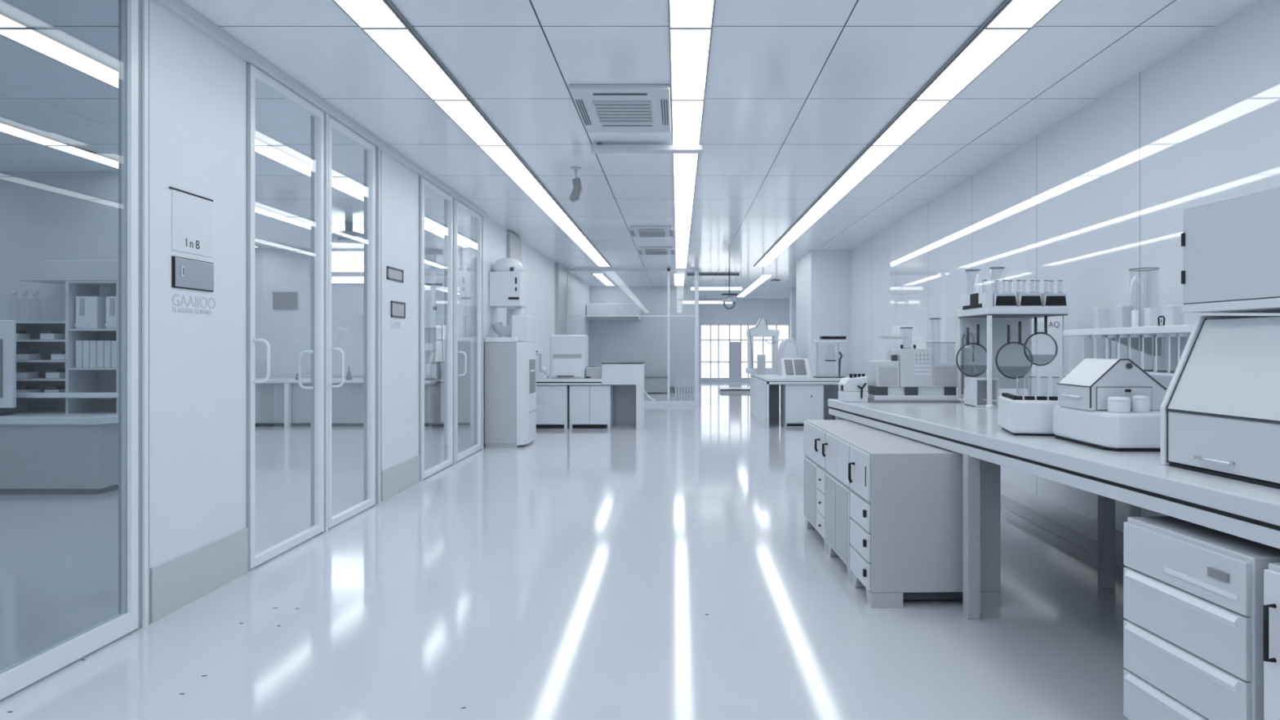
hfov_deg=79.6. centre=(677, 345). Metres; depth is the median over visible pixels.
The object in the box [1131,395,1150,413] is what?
jar
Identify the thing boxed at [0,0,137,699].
window
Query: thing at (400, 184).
wall
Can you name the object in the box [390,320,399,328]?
lettering
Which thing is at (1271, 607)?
base cabinet
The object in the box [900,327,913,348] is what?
beaker
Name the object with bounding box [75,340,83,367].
binder
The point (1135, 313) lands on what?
canister
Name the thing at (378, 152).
trim
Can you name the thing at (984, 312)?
shelf
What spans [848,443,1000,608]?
base cabinet
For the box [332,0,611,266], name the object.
ceiling light
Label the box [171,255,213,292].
switch plate
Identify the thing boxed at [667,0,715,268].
recessed light
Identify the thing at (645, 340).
wall
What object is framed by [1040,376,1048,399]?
vial
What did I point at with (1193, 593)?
drawer unit
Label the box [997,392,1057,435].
block
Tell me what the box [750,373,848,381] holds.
countertop
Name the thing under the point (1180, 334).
tube
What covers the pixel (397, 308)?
wall panel
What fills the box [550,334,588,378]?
autoclave
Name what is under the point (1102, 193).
wall
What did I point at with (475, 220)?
trim
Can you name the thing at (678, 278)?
recessed light
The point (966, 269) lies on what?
beaker
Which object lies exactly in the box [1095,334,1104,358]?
tube
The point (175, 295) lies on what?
lettering
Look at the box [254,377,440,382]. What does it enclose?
countertop
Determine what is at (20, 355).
box
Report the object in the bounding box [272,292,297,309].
board
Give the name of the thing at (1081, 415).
instrument
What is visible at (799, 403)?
base cabinet
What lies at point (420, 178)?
trim
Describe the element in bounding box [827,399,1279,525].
countertop
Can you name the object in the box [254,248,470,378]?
wall
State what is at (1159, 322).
ring
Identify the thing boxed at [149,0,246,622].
wall
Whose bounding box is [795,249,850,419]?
column
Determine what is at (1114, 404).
jar
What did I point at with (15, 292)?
bottle
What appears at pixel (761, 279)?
recessed light
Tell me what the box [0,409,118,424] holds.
countertop
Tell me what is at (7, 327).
monitor
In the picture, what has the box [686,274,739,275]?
pendant light
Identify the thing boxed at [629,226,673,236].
air conditioner
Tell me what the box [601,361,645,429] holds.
desk
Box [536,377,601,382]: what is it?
countertop
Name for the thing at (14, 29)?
recessed light
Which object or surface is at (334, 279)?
wall light
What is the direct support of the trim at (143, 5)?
attached to the wall at (197, 86)
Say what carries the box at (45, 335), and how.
on the shelving unit at (86, 388)
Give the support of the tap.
on the pump
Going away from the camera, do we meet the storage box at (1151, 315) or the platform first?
the storage box at (1151, 315)
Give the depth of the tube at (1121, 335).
4.10 m
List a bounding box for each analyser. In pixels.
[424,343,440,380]
[867,348,960,402]
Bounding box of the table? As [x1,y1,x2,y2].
[254,377,440,426]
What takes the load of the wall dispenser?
attached to the wall at (540, 269)
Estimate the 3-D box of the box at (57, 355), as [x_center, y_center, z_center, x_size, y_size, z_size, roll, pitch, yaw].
[-5.735,0.086,7.158,0.130,0.085,0.144,0,0,0]
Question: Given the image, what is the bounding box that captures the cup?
[1007,280,1013,293]
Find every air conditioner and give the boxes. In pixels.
[568,84,671,132]
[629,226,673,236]
[637,246,674,254]
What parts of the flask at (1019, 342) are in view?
clamp rod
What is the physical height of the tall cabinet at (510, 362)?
1.710 m
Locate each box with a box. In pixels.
[16,330,30,339]
[16,351,40,359]
[16,368,38,377]
[16,386,40,392]
[18,260,118,284]
[40,330,65,339]
[44,386,65,392]
[45,368,65,377]
[50,351,65,359]
[74,296,106,328]
[104,296,115,328]
[586,366,601,378]
[757,354,765,374]
[964,377,999,407]
[1093,307,1109,328]
[1115,305,1133,327]
[1143,307,1161,326]
[1164,304,1183,325]
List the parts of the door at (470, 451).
handle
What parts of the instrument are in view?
handle, edge trim, door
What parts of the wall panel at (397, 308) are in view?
plate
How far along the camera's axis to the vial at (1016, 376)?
3.56 m
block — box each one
[961,291,992,310]
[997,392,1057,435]
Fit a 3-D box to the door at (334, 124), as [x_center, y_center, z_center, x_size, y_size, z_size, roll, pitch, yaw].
[-2.459,-0.171,5.873,0.141,2.938,0.833,0,0,0]
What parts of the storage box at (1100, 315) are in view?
lid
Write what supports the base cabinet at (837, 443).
on the floor
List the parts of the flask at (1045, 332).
clamp rod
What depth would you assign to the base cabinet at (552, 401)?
12.12 m
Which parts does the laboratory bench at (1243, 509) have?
leg, leg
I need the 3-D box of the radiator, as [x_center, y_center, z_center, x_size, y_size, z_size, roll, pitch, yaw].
[0.150,1.020,17.325,0.460,0.580,0.050,0,0,0]
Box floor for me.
[0,382,1127,719]
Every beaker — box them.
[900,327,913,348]
[964,269,980,291]
[989,266,1004,288]
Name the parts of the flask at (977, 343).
clamp rod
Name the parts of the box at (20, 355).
lid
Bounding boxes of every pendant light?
[682,280,732,303]
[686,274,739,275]
[690,276,742,290]
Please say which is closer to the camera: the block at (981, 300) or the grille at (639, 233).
the block at (981, 300)
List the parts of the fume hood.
edge trim, handle, sash, panel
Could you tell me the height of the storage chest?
0.430 m
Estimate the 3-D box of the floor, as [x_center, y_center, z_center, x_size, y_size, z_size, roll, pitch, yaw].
[-2.300,1.360,11.100,13.400,0.100,34.200,0,0,0]
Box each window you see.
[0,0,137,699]
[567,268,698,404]
[700,324,789,377]
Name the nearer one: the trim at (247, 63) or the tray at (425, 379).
the trim at (247, 63)
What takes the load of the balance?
on the laboratory bench at (549, 381)
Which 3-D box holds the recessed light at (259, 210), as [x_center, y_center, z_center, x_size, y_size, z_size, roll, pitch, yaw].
[-5.260,-1.704,10.450,0.220,0.013,5.500,0,0,0]
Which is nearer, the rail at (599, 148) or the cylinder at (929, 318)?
the cylinder at (929, 318)
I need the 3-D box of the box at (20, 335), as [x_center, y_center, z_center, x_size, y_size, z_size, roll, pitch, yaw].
[-6.175,-0.103,7.158,0.130,0.085,0.144,0,0,0]
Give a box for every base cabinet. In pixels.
[536,385,568,428]
[568,384,613,428]
[780,384,823,426]
[804,419,884,553]
[822,431,924,583]
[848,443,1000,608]
[1262,562,1279,719]
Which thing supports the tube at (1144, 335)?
hanging from the wall shelf at (1153, 330)
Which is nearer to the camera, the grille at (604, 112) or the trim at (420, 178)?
the grille at (604, 112)
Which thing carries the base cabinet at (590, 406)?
on the floor
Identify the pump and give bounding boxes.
[838,373,867,402]
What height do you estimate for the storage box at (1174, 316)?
0.105 m
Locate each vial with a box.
[1016,376,1025,395]
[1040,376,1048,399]
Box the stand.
[813,336,847,377]
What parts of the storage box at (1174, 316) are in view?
lid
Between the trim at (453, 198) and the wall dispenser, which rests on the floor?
the trim at (453, 198)
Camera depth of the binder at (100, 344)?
7.10 m
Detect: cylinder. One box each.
[928,318,941,348]
[1128,267,1159,299]
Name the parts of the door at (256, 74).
handle, handle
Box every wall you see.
[0,171,118,320]
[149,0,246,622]
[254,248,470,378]
[382,151,418,470]
[470,215,590,447]
[590,286,693,386]
[693,298,789,382]
[850,0,1279,533]
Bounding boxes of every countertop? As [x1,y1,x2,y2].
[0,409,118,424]
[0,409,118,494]
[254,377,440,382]
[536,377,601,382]
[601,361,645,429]
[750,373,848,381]
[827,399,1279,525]
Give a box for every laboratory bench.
[536,377,601,385]
[750,373,848,427]
[827,399,1279,619]
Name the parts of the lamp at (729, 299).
plate, lamp shade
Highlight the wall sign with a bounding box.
[168,186,213,257]
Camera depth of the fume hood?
2.43 m
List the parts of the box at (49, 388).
lid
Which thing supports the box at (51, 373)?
on the shelving unit at (86, 388)
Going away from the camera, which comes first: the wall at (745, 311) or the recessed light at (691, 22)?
the recessed light at (691, 22)
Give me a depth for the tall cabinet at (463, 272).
12.60 m
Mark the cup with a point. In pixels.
(1009, 280)
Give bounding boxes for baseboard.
[150,527,247,622]
[382,454,419,501]
[670,386,692,391]
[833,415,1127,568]
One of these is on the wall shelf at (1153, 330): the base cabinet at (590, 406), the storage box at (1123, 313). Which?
the storage box at (1123, 313)
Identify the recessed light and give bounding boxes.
[0,11,470,247]
[0,120,118,168]
[254,205,363,246]
[593,274,614,285]
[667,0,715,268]
[673,274,684,285]
[736,275,771,297]
[753,0,1062,266]
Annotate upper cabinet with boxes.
[424,271,442,328]
[1181,186,1279,313]
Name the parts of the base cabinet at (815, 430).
inset panel, door, door, handle, drawer, drawer, drawer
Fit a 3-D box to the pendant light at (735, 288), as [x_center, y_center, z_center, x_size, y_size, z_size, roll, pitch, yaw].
[0.950,-1.548,19.000,1.272,0.324,0.120,0,0,0]
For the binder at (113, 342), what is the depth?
7.10 m
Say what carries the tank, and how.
on the analyser at (911, 375)
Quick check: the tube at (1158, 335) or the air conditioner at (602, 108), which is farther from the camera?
the air conditioner at (602, 108)
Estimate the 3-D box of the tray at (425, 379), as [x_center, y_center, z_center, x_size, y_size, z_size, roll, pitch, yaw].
[-4.150,0.545,12.550,0.300,0.030,0.200,0,0,0]
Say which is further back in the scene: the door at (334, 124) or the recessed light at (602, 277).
the recessed light at (602, 277)
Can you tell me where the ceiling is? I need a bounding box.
[0,0,1257,298]
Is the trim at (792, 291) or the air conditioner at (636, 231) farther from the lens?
the trim at (792, 291)
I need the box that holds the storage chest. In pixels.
[644,376,667,392]
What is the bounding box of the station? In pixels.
[745,317,779,373]
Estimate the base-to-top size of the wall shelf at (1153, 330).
0.156 m
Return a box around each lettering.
[171,293,215,314]
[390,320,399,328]
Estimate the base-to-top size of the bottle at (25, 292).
0.290 m
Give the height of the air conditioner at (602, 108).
0.045 m
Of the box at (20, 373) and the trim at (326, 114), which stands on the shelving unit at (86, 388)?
the box at (20, 373)
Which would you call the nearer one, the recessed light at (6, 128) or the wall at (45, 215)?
the recessed light at (6, 128)
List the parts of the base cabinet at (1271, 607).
handle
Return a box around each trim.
[118,0,149,630]
[152,0,486,217]
[246,62,249,572]
[311,112,328,532]
[363,146,382,505]
[418,175,422,481]
[444,197,455,464]
[474,216,483,449]
[506,231,521,324]
[555,262,567,334]
[789,288,795,341]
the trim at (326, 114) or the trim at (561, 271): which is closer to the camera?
the trim at (326, 114)
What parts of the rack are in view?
leg, leg, panel, leg, leg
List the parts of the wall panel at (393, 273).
plate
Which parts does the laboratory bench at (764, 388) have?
panel, leg, panel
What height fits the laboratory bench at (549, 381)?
0.790 m
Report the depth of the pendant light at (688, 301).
19.94 m
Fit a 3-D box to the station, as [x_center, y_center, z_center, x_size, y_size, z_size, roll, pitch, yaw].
[1.612,-0.008,14.600,0.613,1.056,0.500,0,0,0]
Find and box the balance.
[536,351,549,378]
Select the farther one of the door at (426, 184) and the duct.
the duct
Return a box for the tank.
[925,342,955,363]
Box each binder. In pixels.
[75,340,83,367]
[82,340,89,367]
[89,340,97,367]
[97,340,104,367]
[104,340,111,367]
[111,340,115,367]
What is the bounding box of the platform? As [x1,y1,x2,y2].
[718,386,750,392]
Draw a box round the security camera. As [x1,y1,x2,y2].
[568,166,582,202]
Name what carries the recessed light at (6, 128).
in the ceiling
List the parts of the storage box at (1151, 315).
lid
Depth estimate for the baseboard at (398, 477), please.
6.87 m
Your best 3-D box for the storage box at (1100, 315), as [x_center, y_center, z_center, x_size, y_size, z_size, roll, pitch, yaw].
[2.470,-0.161,4.473,0.064,0.125,0.062,0,0,0]
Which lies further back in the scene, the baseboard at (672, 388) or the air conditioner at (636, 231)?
the baseboard at (672, 388)
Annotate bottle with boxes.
[7,290,20,302]
[17,290,31,319]
[29,290,41,301]
[346,366,351,379]
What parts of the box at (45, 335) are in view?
lid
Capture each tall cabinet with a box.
[440,266,470,425]
[484,315,536,448]
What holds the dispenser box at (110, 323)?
on the shelving unit at (86, 388)
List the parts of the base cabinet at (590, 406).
door, door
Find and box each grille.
[592,101,653,124]
[637,231,666,235]
[644,250,667,254]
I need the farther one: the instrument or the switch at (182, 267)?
the switch at (182, 267)
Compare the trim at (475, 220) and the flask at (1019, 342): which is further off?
the trim at (475, 220)
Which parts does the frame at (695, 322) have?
pane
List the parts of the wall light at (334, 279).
frame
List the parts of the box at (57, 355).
lid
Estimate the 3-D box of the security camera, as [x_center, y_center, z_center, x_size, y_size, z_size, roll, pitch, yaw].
[-0.979,-1.546,7.350,0.118,0.327,0.100,0,0,0]
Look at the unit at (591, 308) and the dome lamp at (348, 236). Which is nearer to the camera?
the dome lamp at (348, 236)
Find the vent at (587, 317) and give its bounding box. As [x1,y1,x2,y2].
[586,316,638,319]
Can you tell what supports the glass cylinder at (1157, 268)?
on the wall shelf at (1153, 330)
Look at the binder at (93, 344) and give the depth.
7.10 m
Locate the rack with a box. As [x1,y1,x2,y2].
[956,306,1069,408]
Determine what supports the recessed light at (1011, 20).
in the ceiling
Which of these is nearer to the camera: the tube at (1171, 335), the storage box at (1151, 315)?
the tube at (1171, 335)
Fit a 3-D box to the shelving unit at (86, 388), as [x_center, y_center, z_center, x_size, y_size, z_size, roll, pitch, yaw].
[-5.830,0.010,7.192,1.440,1.220,0.485,0,0,0]
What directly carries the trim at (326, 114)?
on the floor
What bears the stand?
on the laboratory bench at (764, 388)
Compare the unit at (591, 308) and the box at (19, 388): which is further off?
the unit at (591, 308)
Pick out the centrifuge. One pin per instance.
(788, 348)
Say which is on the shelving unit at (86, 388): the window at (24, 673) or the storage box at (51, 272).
the storage box at (51, 272)
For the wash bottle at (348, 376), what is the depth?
12.67 m
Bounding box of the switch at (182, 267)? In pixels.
[181,266,184,276]
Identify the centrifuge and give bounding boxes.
[776,337,799,374]
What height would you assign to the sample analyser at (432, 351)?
0.600 m
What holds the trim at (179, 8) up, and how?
attached to the wall at (197, 86)
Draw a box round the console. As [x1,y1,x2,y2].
[781,358,811,377]
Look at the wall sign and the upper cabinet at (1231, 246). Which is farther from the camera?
the wall sign
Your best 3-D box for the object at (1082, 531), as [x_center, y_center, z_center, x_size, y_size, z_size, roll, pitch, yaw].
[2.736,1.260,5.326,0.321,0.100,16.458,0,0,1]
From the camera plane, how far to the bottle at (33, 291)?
7.15 m
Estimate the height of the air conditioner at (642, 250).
0.045 m
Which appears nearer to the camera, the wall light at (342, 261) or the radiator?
the wall light at (342, 261)
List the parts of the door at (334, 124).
handle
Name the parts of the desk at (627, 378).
panel, leg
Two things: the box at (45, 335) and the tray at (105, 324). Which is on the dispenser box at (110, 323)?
the tray at (105, 324)
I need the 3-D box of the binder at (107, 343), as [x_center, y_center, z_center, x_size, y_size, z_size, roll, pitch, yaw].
[-5.287,0.074,7.225,0.058,0.250,0.250,0,0,0]
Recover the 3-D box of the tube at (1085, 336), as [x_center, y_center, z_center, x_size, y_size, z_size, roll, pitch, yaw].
[2.385,0.033,4.460,0.052,0.190,0.050,0,0,0]
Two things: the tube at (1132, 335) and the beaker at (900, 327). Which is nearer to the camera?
the tube at (1132, 335)
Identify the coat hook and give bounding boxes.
[643,390,655,400]
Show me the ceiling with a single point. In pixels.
(797, 90)
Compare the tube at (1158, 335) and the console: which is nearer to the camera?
the tube at (1158, 335)
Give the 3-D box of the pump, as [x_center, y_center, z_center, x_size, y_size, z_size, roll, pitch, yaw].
[1.298,0.307,5.691,0.175,0.205,0.259,0,0,0]
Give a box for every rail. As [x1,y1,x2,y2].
[591,142,702,153]
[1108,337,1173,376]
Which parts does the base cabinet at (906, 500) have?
handle, drawer, drawer, drawer, door, handle, handle, handle, handle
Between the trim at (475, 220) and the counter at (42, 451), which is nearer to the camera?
the counter at (42, 451)
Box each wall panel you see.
[386,266,403,282]
[391,300,405,318]
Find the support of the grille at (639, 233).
attached to the air conditioner at (636, 231)
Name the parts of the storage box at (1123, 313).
lid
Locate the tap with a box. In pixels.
[857,382,866,398]
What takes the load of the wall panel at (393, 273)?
attached to the wall at (400, 184)
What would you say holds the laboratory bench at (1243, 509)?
on the floor
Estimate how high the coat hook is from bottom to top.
0.179 m
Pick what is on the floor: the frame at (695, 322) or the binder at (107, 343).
the frame at (695, 322)
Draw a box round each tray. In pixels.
[74,323,88,326]
[104,323,115,326]
[424,377,435,380]
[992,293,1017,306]
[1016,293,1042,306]
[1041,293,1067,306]
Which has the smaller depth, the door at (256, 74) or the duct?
the door at (256, 74)
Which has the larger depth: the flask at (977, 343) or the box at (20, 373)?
the box at (20, 373)
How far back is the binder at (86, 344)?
7.10 m
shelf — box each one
[813,339,847,342]
[956,306,1069,317]
[967,374,1053,378]
[1063,324,1194,355]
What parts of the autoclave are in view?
handle, door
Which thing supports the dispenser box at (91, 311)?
on the shelving unit at (86, 388)
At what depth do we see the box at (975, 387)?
5.22 m
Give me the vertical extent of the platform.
0.090 m
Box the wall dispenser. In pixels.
[488,257,527,307]
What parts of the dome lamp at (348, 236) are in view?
lamp shade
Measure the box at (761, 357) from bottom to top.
0.360 m
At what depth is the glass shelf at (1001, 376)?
5.24 m
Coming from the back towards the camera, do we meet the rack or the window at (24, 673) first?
the rack
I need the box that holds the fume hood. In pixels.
[1160,315,1279,488]
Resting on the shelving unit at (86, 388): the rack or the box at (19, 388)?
the box at (19, 388)
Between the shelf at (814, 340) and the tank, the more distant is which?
the shelf at (814, 340)
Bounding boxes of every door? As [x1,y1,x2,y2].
[249,64,324,568]
[328,115,375,528]
[422,177,452,479]
[455,200,481,462]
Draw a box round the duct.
[492,306,524,337]
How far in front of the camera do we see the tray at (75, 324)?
7.09 m
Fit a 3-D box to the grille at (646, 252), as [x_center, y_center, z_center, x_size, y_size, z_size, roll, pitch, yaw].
[-0.385,-1.672,13.700,0.400,0.006,0.520,0,0,0]
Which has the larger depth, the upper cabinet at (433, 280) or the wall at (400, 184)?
the upper cabinet at (433, 280)
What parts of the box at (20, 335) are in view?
lid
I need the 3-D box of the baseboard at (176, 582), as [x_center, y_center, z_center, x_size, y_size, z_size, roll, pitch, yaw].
[-2.494,1.180,4.032,0.011,0.260,0.805,0,0,0]
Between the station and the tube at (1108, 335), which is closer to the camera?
the tube at (1108, 335)
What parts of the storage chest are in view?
lid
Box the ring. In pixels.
[1157,315,1164,325]
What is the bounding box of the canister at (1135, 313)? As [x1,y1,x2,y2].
[1131,309,1138,327]
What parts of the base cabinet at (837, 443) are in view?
handle, door, inset panel, door, door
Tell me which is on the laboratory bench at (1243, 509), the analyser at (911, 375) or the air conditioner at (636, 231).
the analyser at (911, 375)
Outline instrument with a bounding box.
[1053,358,1166,451]
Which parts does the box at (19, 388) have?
lid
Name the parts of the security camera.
arm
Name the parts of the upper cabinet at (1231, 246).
light rail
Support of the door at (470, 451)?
in the wall at (540, 269)
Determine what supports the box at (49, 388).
on the shelving unit at (86, 388)
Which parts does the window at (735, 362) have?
vent panel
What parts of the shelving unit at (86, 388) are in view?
shelf, shelf, shelf, shelf, shelf, panel, shelf, shelf, shelf, shelf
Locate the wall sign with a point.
(192, 215)
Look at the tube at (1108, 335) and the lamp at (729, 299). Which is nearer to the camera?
the tube at (1108, 335)
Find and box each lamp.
[331,222,363,244]
[721,271,737,309]
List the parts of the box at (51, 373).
lid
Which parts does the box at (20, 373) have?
lid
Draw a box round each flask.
[955,324,986,377]
[995,321,1033,378]
[1022,315,1058,365]
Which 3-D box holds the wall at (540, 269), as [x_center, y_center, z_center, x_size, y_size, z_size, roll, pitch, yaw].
[-2.590,-0.200,15.910,0.140,3.020,12.180,0,0,0]
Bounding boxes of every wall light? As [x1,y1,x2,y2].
[331,250,363,272]
[331,276,363,283]
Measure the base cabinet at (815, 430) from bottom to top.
0.775 m
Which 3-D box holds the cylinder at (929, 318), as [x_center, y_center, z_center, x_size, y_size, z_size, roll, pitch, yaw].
[1.980,0.099,5.900,0.110,0.623,0.095,0,0,0]
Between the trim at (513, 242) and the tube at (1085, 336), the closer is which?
the tube at (1085, 336)
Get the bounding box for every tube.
[1083,335,1093,359]
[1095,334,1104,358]
[1106,334,1116,359]
[1119,334,1128,359]
[1128,333,1139,366]
[1142,333,1153,371]
[1155,333,1167,372]
[1168,333,1180,373]
[1177,333,1189,363]
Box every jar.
[1106,396,1130,413]
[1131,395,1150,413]
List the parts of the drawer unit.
pull rail, drawer, pull rail, pull rail, drawer, drawer, drawer, pull rail, lock plate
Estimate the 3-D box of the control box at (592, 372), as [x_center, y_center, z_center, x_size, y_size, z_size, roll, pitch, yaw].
[-1.340,0.422,12.382,0.260,0.196,0.336,0,0,0]
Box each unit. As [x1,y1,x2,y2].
[0,280,118,413]
[586,303,641,319]
[1123,515,1279,719]
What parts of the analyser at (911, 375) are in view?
door, knob, rail, plate, door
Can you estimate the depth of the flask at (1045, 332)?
5.20 m
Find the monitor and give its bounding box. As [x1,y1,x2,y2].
[0,320,16,415]
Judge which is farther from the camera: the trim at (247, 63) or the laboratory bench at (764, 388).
the laboratory bench at (764, 388)
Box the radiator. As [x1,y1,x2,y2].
[674,377,694,400]

